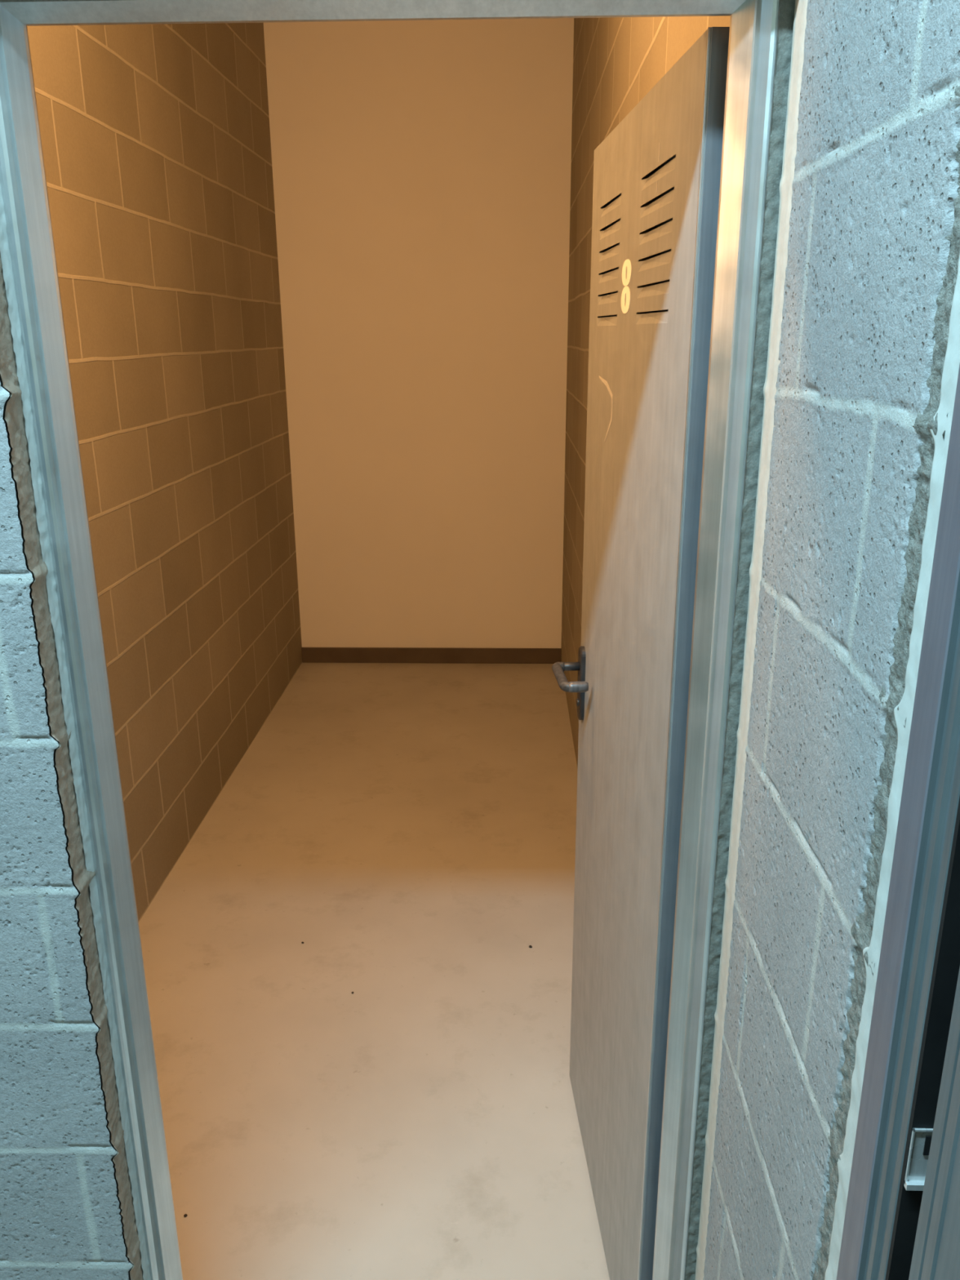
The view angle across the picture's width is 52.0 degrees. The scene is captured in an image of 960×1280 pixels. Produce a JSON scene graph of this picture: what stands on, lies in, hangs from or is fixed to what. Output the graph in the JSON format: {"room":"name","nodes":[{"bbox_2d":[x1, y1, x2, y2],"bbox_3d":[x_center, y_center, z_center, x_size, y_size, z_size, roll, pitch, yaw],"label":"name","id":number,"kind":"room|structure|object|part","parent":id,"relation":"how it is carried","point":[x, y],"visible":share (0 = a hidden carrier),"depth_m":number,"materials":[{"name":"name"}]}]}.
{"room":"storage unit corridor","nodes":[
{"label":"storage unit corridor","id":0,"kind":"room"},
{"bbox_2d":[0,252,143,1279],"bbox_3d":[-1.128,-0.247,1.146,2.876,3.120,0.166,0,17,2],"label":"wall","id":1,"kind":"structure","parent":0,"point":[67,1212],"depth_m":1.26,"materials":[{"name":"concrete"}]},
{"bbox_2d":[0,182,151,1279],"bbox_3d":[-0.496,0.302,1.258,0.003,1.998,0.020,5,18,17],"label":"mortar","id":2,"kind":"object","parent":1,"relation":"attached to","point":[42,522],"visible":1,"depth_m":1.19,"materials":[{"name":"grey concrete"}]},
{"bbox_2d":[0,0,780,1279],"bbox_3d":[-0.100,0.292,1.273,0.795,2.004,0.050,0,17,2],"label":"door frame","id":3,"kind":"structure","parent":1,"relation":"attached to","point":[753,24],"depth_m":1.11,"materials":[{"name":"metal"}]},
{"bbox_3d":[-0.476,0.291,1.284,0.043,2.004,0.050,0,17,2],"label":"post","id":4,"kind":"part","parent":3,"relation":"part of","materials":[{"name":"metal"}]},
{"bbox_3d":[0.275,0.294,1.262,0.044,2.004,0.050,0,17,2],"label":"post","id":5,"kind":"part","parent":3,"relation":"part of","materials":[{"name":"metal"}]},
{"bbox_2d":[684,0,795,1279],"bbox_3d":[0.304,0.160,1.198,0.018,2.298,0.003,0,17,2],"label":"mortar","id":6,"kind":"object","parent":1,"relation":"attached to","point":[787,7],"visible":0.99,"depth_m":1.13,"materials":[{"name":"grey concrete"}]},
{"bbox_2d":[26,22,302,921],"bbox_3d":[-1.077,-0.822,2.994,0.150,3.120,3.705,0,17,2],"label":"wall","id":7,"kind":"structure","parent":0,"point":[156,143],"depth_m":3.23,"materials":[{"name":"concrete"}]},
{"bbox_2d":[138,662,609,1279],"bbox_3d":[-0.531,1.009,2.516,4.400,0.100,6.073,0,17,2],"label":"floor","id":8,"kind":"structure","parent":0,"point":[412,826],"depth_m":2.61,"materials":[{"name":"concrete"}]},
{"bbox_2d":[263,17,573,648],"bbox_3d":[-0.258,-1.392,4.811,1.677,3.120,0.150,0,17,2],"label":"wall","id":9,"kind":"structure","parent":0,"point":[421,169],"depth_m":4.69,"materials":[{"name":"paint"}]},
{"bbox_2d":[301,647,561,663],"bbox_3d":[-0.258,0.082,5.185,1.367,0.083,0.012,0,17,2],"label":"baseboard","id":10,"kind":"structure","parent":9,"relation":"attached to","point":[309,655],"depth_m":5.18,"materials":[{"name":"brown rubber"}]},
{"bbox_2d":[560,0,959,1279],"bbox_3d":[0.415,-0.524,2.010,0.163,3.120,5.673,0,17,2],"label":"wall","id":11,"kind":"structure","parent":0,"point":[869,350],"depth_m":0.85,"materials":[{"name":"concrete"}]},
{"bbox_2d":[551,26,729,1279],"bbox_3d":[0.229,0.188,1.654,0.140,1.950,0.722,-1,17,-3],"label":"door","id":12,"kind":"structure","parent":11,"relation":"in","point":[657,174],"depth_m":1.45,"materials":[{"name":"metal"}]},
{"bbox_3d":[0.201,0.086,1.954,0.009,0.154,0.040,-1,17,-3],"label":"handle","id":13,"kind":"part","parent":12,"relation":"part of","materials":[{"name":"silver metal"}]},
{"bbox_2d":[694,0,808,1279],"bbox_3d":[0.309,0.168,1.170,0.003,2.298,0.046,-1,17,-2],"label":"door frame","id":14,"kind":"structure","parent":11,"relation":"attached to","point":[801,6],"depth_m":1.09,"materials":[{"name":"grey metal"}]},
{"bbox_2d":[836,364,959,1279],"bbox_3d":[0.310,0.509,0.342,0.056,2.140,0.892,0,17,2],"label":"door frame","id":15,"kind":"structure","parent":11,"relation":"attached to","point":[919,964],"depth_m":0.67,"materials":[{"name":"metal"}]},
{"bbox_3d":[0.306,0.360,0.682,0.018,0.050,0.005,0,17,2],"label":"strike plate","id":16,"kind":"part","parent":15,"relation":"part of","materials":[{"name":"metal"}]},
{"bbox_2d":[908,967,959,1279],"bbox_3d":[0.294,0.549,0.326,0.037,2.048,0.682,0,17,1],"label":"door","id":17,"kind":"structure","parent":11,"relation":"in","point":[936,1249],"depth_m":0.59,"materials":[{"name":"metal"}]}
]}

